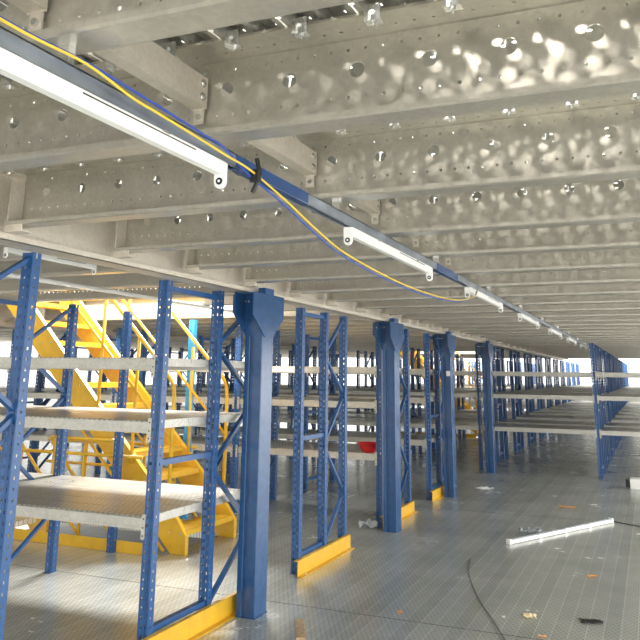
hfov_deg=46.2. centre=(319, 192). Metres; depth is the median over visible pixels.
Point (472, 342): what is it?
joist
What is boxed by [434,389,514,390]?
shelf
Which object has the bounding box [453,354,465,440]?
frame
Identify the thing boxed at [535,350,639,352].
joist
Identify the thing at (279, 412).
shelf
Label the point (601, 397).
shelf
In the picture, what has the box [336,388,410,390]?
shelf
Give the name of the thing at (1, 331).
joist
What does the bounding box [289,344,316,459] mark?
frame
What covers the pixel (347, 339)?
joist
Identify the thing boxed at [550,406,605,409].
shelf
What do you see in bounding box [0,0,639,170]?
joist
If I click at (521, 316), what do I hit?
batten
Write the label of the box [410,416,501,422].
shelf
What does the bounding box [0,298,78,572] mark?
frame
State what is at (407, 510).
guard
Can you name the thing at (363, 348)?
joist
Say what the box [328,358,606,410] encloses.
wall
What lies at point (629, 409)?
shelf
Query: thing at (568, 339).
batten
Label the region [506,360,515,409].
frame
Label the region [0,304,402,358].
beam
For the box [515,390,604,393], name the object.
shelf
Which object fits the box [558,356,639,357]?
joist
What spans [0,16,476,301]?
cable
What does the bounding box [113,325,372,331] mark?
joist
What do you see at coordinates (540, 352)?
joist
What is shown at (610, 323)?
joist
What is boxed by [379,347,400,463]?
frame
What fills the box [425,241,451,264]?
channel
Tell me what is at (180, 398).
shelf
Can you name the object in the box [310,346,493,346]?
joist
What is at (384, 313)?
joist
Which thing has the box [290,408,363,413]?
shelf
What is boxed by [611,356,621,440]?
frame
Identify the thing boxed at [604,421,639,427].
shelf
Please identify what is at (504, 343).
joist
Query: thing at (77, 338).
joist
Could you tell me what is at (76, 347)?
frame
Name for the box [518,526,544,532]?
plastic film
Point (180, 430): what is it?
shelf
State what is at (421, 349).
joist
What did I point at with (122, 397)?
post
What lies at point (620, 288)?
joist
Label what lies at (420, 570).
floor
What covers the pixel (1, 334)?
joist
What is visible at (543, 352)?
joist
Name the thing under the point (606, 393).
shelf
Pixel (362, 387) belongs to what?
shelf
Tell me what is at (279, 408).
shelf
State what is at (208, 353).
frame
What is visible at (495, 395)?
shelf
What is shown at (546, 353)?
joist
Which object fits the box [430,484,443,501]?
guard
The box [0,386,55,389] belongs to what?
shelf
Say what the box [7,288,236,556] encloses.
staircase
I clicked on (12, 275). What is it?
conduit
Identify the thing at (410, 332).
joist
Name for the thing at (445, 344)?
steel column
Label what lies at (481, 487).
paper scrap
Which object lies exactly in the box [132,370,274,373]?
shelf
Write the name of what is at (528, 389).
shelf
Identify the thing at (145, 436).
guardrail
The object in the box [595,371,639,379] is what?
shelf
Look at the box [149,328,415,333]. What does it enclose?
joist
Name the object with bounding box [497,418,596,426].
shelf
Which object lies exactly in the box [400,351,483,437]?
staircase
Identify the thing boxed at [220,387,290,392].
shelf
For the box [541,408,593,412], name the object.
shelf
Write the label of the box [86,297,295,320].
beam
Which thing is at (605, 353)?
frame
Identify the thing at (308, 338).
frame
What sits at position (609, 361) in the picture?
frame
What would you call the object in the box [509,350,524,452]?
frame
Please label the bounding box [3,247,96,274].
batten
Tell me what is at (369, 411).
shelf
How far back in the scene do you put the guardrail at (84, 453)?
7.32 m
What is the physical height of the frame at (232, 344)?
2.180 m
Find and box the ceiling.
[0,0,633,294]
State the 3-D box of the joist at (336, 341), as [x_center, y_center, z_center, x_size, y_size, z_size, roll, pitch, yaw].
[0.848,2.982,15.530,5.270,0.267,0.143,-5,-15,23]
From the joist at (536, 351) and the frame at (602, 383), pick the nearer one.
the frame at (602, 383)
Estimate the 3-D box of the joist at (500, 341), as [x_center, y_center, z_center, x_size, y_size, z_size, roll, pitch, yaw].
[5.858,2.551,13.436,5.355,0.298,0.143,-5,-15,23]
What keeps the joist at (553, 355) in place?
attached to the beam
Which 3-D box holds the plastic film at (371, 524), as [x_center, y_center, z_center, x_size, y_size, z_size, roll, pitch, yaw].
[0.513,3.561,8.073,0.220,0.085,0.152,1,-14,0]
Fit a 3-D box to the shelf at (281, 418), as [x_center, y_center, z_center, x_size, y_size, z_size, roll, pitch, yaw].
[-1.176,4.672,15.480,1.788,0.140,1.110,-5,-15,23]
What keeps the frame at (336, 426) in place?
on the floor at (420, 570)
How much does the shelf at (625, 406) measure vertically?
0.072 m
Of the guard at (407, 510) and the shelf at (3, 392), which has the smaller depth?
the guard at (407, 510)
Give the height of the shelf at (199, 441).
0.140 m
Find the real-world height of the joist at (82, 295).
0.267 m
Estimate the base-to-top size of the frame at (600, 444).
2.180 m
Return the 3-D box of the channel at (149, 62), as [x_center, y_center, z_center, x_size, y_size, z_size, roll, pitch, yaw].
[-0.482,-0.341,1.951,0.061,0.144,0.646,-5,-15,23]
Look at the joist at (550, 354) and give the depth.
21.64 m
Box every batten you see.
[0,47,227,188]
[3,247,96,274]
[344,227,432,280]
[464,287,502,312]
[518,313,538,328]
[548,328,561,338]
[566,337,575,345]
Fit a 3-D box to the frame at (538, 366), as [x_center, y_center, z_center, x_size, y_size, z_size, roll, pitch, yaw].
[6.139,5.672,20.876,0.072,2.180,1.145,-5,-15,23]
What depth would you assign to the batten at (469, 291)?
5.28 m
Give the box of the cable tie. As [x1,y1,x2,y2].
[249,158,262,193]
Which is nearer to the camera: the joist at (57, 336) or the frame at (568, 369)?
the joist at (57, 336)
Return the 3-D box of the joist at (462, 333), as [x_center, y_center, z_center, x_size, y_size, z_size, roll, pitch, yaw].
[4.647,1.867,10.679,5.355,0.298,0.143,-5,-15,23]
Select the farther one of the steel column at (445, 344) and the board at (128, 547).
the steel column at (445, 344)
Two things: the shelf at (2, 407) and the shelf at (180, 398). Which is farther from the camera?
the shelf at (180, 398)
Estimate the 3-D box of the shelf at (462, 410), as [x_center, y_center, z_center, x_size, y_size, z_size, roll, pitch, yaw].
[4.466,5.643,19.258,1.748,0.072,1.074,-5,-15,23]
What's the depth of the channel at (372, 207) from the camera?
3.56 m
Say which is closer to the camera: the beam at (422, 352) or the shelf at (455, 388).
the shelf at (455, 388)
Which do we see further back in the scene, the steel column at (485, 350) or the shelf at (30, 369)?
the steel column at (485, 350)
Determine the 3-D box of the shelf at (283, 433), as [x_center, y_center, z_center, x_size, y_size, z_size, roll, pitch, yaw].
[-0.854,3.753,11.679,1.788,0.140,1.110,-5,-15,23]
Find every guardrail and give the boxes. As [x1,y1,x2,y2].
[0,435,142,535]
[46,435,197,483]
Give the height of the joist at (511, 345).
0.298 m
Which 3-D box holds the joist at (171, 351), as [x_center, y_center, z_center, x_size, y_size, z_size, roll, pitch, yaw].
[-2.170,4.637,22.498,5.780,0.267,0.143,-5,-15,23]
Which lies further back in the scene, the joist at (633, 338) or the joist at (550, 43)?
the joist at (633, 338)
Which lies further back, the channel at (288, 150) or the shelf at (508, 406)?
the shelf at (508, 406)
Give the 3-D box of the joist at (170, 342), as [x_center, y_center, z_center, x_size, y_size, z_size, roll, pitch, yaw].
[-4.289,3.439,17.674,5.780,0.267,0.143,-5,-15,23]
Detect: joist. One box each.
[0,0,362,55]
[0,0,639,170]
[0,245,60,260]
[0,246,133,278]
[0,263,197,292]
[0,275,233,302]
[0,304,44,317]
[0,327,14,329]
[0,330,65,332]
[0,333,63,335]
[0,335,117,337]
[0,337,137,339]
[0,339,151,341]
[3,93,639,234]
[5,301,342,322]
[57,310,367,324]
[77,341,180,342]
[99,321,374,328]
[112,150,639,258]
[112,342,205,343]
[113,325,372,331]
[113,344,209,345]
[130,346,244,347]
[130,348,244,348]
[131,345,228,346]
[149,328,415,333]
[153,350,291,350]
[170,331,430,336]
[171,351,288,351]
[185,200,639,273]
[197,334,434,338]
[199,296,284,305]
[225,337,422,339]
[230,339,464,341]
[244,230,639,286]
[273,341,471,342]
[273,342,474,344]
[280,344,474,345]
[284,304,313,310]
[289,252,639,297]
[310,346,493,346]
[310,347,498,348]
[317,348,503,349]
[326,269,639,305]
[336,349,507,350]
[347,350,508,351]
[355,284,639,311]
[374,354,532,354]
[380,285,639,317]
[400,356,541,356]
[401,310,639,322]
[419,316,639,326]
[423,357,543,357]
[434,321,639,329]
[448,325,639,332]
[460,329,639,335]
[470,332,639,337]
[480,335,639,339]
[488,337,639,341]
[496,340,639,343]
[503,342,639,345]
[510,343,639,346]
[516,345,639,347]
[521,347,639,349]
[526,348,639,350]
[531,349,639,351]
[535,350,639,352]
[539,351,639,353]
[543,352,639,353]
[546,353,639,354]
[549,354,639,355]
[552,355,639,356]
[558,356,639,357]
[561,357,639,357]
[566,358,639,358]
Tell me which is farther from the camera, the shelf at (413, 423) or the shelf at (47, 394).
the shelf at (413, 423)
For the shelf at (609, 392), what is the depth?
15.91 m
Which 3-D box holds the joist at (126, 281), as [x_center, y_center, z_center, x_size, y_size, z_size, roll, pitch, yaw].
[-3.089,0.757,6.571,5.270,0.267,0.143,-5,-15,23]
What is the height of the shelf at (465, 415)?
0.072 m
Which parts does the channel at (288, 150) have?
plate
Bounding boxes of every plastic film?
[357,518,377,528]
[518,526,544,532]
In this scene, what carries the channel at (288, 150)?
attached to the joist at (550, 43)
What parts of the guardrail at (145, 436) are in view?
post, rail, rail, post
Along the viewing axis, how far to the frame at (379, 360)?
8.62 m
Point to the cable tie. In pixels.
(255, 178)
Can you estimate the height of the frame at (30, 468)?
2.180 m
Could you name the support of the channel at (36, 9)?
attached to the joist
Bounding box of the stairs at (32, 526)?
[22,430,197,551]
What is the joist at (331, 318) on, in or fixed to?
attached to the beam at (93, 243)
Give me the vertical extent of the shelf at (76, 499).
0.140 m
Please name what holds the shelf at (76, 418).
attached to the frame at (162, 339)
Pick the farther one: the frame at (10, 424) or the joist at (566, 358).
the joist at (566, 358)
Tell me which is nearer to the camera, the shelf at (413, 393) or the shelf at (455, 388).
the shelf at (413, 393)
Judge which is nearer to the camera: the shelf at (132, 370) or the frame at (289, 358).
the shelf at (132, 370)
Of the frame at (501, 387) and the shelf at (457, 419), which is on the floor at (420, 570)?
the frame at (501, 387)
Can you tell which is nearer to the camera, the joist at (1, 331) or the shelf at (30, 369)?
the shelf at (30, 369)
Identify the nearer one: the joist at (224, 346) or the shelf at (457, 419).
the shelf at (457, 419)
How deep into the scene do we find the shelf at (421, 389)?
15.41 m
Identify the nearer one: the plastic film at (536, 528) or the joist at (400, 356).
the plastic film at (536, 528)
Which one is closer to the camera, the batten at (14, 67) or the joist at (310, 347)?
the batten at (14, 67)
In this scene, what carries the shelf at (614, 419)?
attached to the frame
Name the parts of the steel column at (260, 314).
cap plate, plate, plate, cap plate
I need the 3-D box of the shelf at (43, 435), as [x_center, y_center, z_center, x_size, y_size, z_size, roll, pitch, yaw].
[-3.341,3.448,10.552,1.788,0.140,1.110,-5,-15,23]
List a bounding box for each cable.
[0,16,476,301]
[0,17,477,300]
[468,558,504,639]
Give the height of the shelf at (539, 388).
0.072 m
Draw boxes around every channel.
[6,0,47,31]
[60,11,207,125]
[217,88,316,187]
[324,160,379,223]
[386,201,419,246]
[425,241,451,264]
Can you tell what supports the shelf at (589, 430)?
attached to the frame at (482, 461)
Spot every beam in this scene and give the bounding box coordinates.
[0,171,565,360]
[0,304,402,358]
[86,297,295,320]
[420,351,495,353]
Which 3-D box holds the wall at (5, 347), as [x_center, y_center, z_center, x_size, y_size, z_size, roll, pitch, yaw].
[-8.336,4.976,20.910,0.200,3.200,43.000,-5,-15,23]
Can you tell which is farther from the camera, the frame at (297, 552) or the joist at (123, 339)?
the joist at (123, 339)
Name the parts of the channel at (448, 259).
plate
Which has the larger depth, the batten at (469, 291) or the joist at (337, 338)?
the joist at (337, 338)
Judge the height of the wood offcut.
0.022 m
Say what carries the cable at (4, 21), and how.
hanging from the track
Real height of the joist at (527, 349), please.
0.298 m
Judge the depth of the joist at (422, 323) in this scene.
9.12 m
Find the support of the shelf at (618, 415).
attached to the frame
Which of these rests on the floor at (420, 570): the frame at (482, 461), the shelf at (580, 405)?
the frame at (482, 461)
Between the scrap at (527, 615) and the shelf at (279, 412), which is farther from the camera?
the shelf at (279, 412)
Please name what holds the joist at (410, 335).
attached to the beam at (93, 243)
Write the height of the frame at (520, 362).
2.180 m
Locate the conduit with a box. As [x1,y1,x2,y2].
[0,271,232,312]
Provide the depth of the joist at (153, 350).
21.90 m
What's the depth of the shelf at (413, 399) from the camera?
10.73 m
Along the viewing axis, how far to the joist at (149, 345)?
18.97 m
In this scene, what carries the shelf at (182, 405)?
attached to the frame
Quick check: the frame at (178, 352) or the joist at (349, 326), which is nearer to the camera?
the joist at (349, 326)
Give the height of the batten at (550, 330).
0.074 m
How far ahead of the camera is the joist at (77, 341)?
16.73 m
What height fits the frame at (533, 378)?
2.180 m
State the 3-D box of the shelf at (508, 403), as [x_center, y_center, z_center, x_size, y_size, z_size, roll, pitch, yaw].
[6.938,7.040,24.882,1.748,0.072,1.074,-5,-15,23]
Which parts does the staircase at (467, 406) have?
rail, rail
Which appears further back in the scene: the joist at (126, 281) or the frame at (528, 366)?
the frame at (528, 366)
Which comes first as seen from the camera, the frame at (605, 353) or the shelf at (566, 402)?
the frame at (605, 353)
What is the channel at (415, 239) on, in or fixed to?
attached to the joist at (594, 193)
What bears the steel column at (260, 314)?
on the floor at (420, 570)
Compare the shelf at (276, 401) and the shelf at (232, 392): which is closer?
the shelf at (276, 401)
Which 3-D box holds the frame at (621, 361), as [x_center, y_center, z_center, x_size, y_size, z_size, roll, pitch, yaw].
[10.413,6.908,25.748,0.072,2.180,1.145,-5,-15,23]
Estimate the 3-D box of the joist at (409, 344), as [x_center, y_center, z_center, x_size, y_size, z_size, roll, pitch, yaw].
[1.453,3.324,16.909,5.270,0.267,0.143,-5,-15,23]
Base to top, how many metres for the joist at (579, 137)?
0.312 m
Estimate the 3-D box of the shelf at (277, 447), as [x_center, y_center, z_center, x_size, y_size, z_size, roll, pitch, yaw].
[0.025,3.148,9.147,1.788,0.140,1.110,-5,-15,23]
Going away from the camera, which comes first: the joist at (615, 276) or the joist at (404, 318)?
the joist at (615, 276)
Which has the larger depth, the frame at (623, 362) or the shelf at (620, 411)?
the frame at (623, 362)
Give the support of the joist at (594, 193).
attached to the beam at (93, 243)
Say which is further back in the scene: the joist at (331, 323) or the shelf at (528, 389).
the shelf at (528, 389)
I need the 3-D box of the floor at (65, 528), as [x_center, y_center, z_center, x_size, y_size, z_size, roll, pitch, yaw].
[3.202,8.074,15.070,25.000,0.100,43.000,-5,-15,23]
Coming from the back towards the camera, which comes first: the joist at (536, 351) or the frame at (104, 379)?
the joist at (536, 351)
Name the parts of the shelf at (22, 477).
rail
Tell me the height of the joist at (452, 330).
0.298 m
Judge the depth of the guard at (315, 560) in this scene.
6.56 m
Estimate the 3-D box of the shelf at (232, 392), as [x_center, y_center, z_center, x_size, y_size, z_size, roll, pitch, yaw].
[-0.847,3.213,11.810,1.788,0.140,1.110,-5,-15,23]
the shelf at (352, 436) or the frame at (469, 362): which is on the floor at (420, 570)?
the frame at (469, 362)
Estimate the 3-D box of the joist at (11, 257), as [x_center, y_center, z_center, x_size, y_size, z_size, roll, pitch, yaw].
[-3.670,0.428,5.248,5.270,0.267,0.143,-5,-15,23]
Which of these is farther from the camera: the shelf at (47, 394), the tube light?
the shelf at (47, 394)
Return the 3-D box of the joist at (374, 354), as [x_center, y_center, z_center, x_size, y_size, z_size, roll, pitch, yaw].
[4.179,4.865,23.111,5.270,0.267,0.143,-5,-15,23]
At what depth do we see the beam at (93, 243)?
4.44 m
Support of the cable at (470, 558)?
on the floor at (420, 570)
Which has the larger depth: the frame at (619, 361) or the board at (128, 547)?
the frame at (619, 361)
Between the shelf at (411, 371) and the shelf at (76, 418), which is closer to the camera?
the shelf at (76, 418)
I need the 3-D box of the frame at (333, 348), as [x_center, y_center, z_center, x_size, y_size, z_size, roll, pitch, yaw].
[0.282,4.563,16.612,0.072,2.180,1.145,-5,-15,23]
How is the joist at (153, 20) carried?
attached to the beam at (93, 243)
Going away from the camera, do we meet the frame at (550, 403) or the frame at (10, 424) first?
the frame at (10, 424)
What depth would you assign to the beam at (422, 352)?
22.38 m
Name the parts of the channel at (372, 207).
plate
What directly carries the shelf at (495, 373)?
attached to the frame at (482, 461)
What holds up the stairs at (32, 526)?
on the floor at (65, 528)
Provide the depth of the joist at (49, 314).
9.97 m
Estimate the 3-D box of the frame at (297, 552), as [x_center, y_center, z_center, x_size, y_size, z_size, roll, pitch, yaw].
[0.020,2.213,6.949,0.072,2.180,1.145,-5,-15,23]
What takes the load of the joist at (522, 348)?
attached to the beam
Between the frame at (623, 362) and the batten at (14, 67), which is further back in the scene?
the frame at (623, 362)
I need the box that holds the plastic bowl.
[357,442,377,452]
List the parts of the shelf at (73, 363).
rail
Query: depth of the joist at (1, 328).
12.33 m
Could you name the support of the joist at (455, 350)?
attached to the beam at (93, 243)
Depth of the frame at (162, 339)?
4.84 m
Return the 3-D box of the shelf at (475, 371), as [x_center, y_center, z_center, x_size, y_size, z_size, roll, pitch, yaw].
[2.202,3.459,14.297,1.788,0.140,1.110,-5,-15,23]
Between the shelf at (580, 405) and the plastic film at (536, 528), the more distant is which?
the shelf at (580, 405)
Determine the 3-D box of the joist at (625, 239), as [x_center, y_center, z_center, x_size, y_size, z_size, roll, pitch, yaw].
[1.619,0.155,3.787,5.355,0.298,0.143,-5,-15,23]
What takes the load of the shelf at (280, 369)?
attached to the frame at (379, 360)
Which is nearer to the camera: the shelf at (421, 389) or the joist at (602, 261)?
the joist at (602, 261)
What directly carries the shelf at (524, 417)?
attached to the frame at (519, 439)
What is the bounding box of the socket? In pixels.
[216,177,221,184]
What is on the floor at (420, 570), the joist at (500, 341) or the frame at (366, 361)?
the frame at (366, 361)
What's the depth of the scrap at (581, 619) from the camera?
5.06 m
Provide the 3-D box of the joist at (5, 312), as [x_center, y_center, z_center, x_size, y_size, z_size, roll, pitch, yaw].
[-4.002,1.433,9.398,1.310,0.267,0.143,-5,-15,23]
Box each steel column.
[233,288,283,619]
[373,318,403,532]
[432,331,457,497]
[475,341,496,472]
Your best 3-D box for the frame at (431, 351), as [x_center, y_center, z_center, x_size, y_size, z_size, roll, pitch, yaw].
[2.808,4.890,17.829,0.072,2.180,1.145,-5,-15,23]
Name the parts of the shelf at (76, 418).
rail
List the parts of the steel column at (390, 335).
cap plate, cap plate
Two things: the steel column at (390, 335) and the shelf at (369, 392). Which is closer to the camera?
the steel column at (390, 335)
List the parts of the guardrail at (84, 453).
post, post, rail, post, rail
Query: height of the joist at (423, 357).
0.267 m
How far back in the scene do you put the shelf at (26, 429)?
11.22 m
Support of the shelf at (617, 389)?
attached to the frame
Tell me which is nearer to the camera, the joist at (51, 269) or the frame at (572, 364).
the joist at (51, 269)
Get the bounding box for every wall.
[0,342,317,427]
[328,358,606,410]
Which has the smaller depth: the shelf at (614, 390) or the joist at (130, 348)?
the shelf at (614, 390)
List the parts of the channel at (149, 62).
plate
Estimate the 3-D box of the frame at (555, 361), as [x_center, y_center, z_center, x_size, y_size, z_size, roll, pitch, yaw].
[7.787,6.603,24.626,0.072,2.180,1.145,-5,-15,23]
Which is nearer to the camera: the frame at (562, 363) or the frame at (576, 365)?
the frame at (562, 363)
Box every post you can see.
[106,311,132,552]
[179,320,196,520]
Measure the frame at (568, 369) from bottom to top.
2.180 m
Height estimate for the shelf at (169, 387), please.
0.140 m
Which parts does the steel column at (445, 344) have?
cap plate, cap plate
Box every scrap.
[476,486,493,489]
[523,613,536,618]
[579,618,602,623]
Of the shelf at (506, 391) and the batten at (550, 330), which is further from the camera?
the shelf at (506, 391)
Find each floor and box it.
[0,413,639,639]
[27,523,200,553]
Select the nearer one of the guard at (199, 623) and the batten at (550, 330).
the guard at (199, 623)
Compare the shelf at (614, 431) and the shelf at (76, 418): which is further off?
the shelf at (614, 431)
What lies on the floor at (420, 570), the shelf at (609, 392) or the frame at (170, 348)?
the frame at (170, 348)
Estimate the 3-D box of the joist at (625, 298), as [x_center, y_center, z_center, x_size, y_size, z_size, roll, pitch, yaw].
[2.830,0.840,6.544,5.355,0.298,0.143,-5,-15,23]
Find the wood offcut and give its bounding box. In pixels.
[294,619,305,639]
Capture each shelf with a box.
[0,355,244,376]
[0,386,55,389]
[0,390,44,396]
[0,404,64,409]
[0,404,242,441]
[0,427,53,439]
[0,472,239,539]
[14,472,58,481]
[18,429,145,443]
[23,388,111,391]
[27,391,151,402]
[30,369,98,369]
[103,389,230,393]
[114,394,242,408]
[125,435,241,456]
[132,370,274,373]
[145,385,229,390]
[167,404,228,408]
[174,425,220,435]
[197,426,316,438]
[199,391,317,396]
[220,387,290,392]
[228,406,286,411]
[235,438,405,465]
[237,395,404,412]
[238,365,404,377]
[271,411,338,415]
[271,415,311,424]
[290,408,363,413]
[293,388,375,394]
[293,416,375,425]
[305,429,441,449]
[306,368,437,377]
[306,393,441,406]
[328,414,417,419]
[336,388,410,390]
[360,410,428,415]
[362,387,440,389]
[400,390,482,400]
[400,419,483,432]
[401,370,476,377]
[410,389,500,392]
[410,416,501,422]
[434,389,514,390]
[441,412,518,418]
[455,388,524,389]
[456,409,528,414]
[479,370,592,379]
[480,392,596,402]
[481,423,596,437]
[496,390,592,398]
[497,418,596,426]
[498,404,546,408]
[502,402,554,405]
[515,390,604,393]
[516,415,606,421]
[528,389,604,390]
[529,411,607,416]
[539,388,592,389]
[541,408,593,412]
[549,387,591,388]
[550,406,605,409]
[558,404,605,406]
[564,402,605,404]
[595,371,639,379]
[597,394,639,403]
[599,426,639,437]
[602,392,639,395]
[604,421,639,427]
[609,392,639,393]
[611,417,639,422]
[613,390,639,391]
[615,413,639,417]
[617,389,639,390]
[618,410,639,413]
[621,408,639,410]
[624,405,639,407]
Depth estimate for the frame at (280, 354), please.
22.33 m
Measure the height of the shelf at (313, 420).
0.140 m
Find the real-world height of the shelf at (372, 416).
0.140 m
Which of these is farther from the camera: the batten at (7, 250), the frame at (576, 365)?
the frame at (576, 365)
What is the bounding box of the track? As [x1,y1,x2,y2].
[0,26,601,354]
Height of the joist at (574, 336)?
0.298 m
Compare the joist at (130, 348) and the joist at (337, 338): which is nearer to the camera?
the joist at (337, 338)
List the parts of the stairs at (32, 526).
handrail, handrail, handrail, handrail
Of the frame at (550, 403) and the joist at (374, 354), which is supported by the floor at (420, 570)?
the frame at (550, 403)
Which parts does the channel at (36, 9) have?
plate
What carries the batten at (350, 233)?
attached to the track
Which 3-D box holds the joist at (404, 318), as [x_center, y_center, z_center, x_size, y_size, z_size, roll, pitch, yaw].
[3.435,1.182,7.922,5.355,0.298,0.143,-5,-15,23]
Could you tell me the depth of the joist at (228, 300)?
7.34 m
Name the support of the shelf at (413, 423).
attached to the frame at (482, 461)
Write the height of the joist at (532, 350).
0.298 m
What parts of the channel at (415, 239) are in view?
plate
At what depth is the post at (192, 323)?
8.27 m
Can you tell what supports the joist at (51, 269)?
attached to the beam at (93, 243)
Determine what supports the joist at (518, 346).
attached to the beam
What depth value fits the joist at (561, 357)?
24.10 m
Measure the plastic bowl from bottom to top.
0.108 m
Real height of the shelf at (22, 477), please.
0.140 m
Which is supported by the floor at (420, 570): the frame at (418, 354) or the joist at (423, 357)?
the frame at (418, 354)
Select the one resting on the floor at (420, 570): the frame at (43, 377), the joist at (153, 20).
the frame at (43, 377)
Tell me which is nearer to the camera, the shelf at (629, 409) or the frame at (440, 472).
the frame at (440, 472)
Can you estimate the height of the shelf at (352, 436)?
0.140 m
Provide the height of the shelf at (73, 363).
0.140 m
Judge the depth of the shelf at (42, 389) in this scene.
12.89 m
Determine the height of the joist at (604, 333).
0.298 m
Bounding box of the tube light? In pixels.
[506,518,613,544]
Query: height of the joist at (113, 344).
0.267 m
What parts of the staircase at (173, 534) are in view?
rail post, rail, rail post, rail, rail, rail post, rail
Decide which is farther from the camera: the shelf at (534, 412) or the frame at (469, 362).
the frame at (469, 362)
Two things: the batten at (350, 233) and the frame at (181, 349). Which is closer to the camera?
the batten at (350, 233)
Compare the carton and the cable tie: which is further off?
the carton
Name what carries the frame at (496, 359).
on the floor at (420, 570)
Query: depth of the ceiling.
2.25 m
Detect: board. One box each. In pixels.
[8,528,157,555]
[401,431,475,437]
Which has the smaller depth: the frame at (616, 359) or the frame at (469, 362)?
the frame at (616, 359)
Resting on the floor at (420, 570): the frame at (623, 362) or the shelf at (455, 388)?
the frame at (623, 362)
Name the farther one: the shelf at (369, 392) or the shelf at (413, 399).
the shelf at (369, 392)
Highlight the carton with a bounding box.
[625,477,639,488]
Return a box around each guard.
[141,591,236,639]
[294,534,354,577]
[380,501,416,528]
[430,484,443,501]
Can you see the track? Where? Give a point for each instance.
(61, 65)
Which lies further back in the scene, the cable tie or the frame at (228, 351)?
the frame at (228, 351)
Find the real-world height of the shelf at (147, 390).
0.140 m
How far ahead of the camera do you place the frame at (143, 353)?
10.29 m
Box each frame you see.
[0,252,41,639]
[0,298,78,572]
[0,329,65,472]
[21,347,63,463]
[67,346,103,445]
[95,336,147,473]
[106,328,166,482]
[137,280,243,639]
[141,346,171,409]
[169,351,187,404]
[176,348,206,435]
[193,335,235,473]
[205,353,224,404]
[212,346,239,436]
[230,326,279,512]
[271,354,281,427]
[287,351,300,439]
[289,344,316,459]
[290,307,347,574]
[303,334,335,489]
[323,354,337,429]
[324,348,343,441]
[356,351,373,443]
[375,329,410,527]
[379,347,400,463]
[406,348,421,454]
[423,333,443,499]
[430,350,442,447]
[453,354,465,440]
[456,361,465,399]
[468,361,475,408]
[475,351,485,470]
[492,347,508,461]
[496,359,505,409]
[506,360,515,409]
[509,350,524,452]
[516,362,523,410]
[523,353,536,444]
[532,364,537,410]
[535,356,546,438]
[544,357,553,433]
[552,359,560,405]
[559,360,566,403]
[565,362,572,401]
[571,363,575,400]
[575,364,580,384]
[589,343,606,478]
[597,346,610,467]
[602,350,615,456]
[607,353,618,448]
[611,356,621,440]
[615,358,622,436]
[618,359,623,407]
[621,361,625,404]
[623,362,627,402]
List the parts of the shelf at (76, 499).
rail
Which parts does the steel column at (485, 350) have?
cap plate, cap plate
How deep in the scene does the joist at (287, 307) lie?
7.83 m
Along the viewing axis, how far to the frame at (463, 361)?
28.30 m
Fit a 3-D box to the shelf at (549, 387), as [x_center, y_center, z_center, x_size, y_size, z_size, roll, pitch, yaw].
[7.863,5.880,22.411,1.878,0.072,1.074,-5,-15,23]

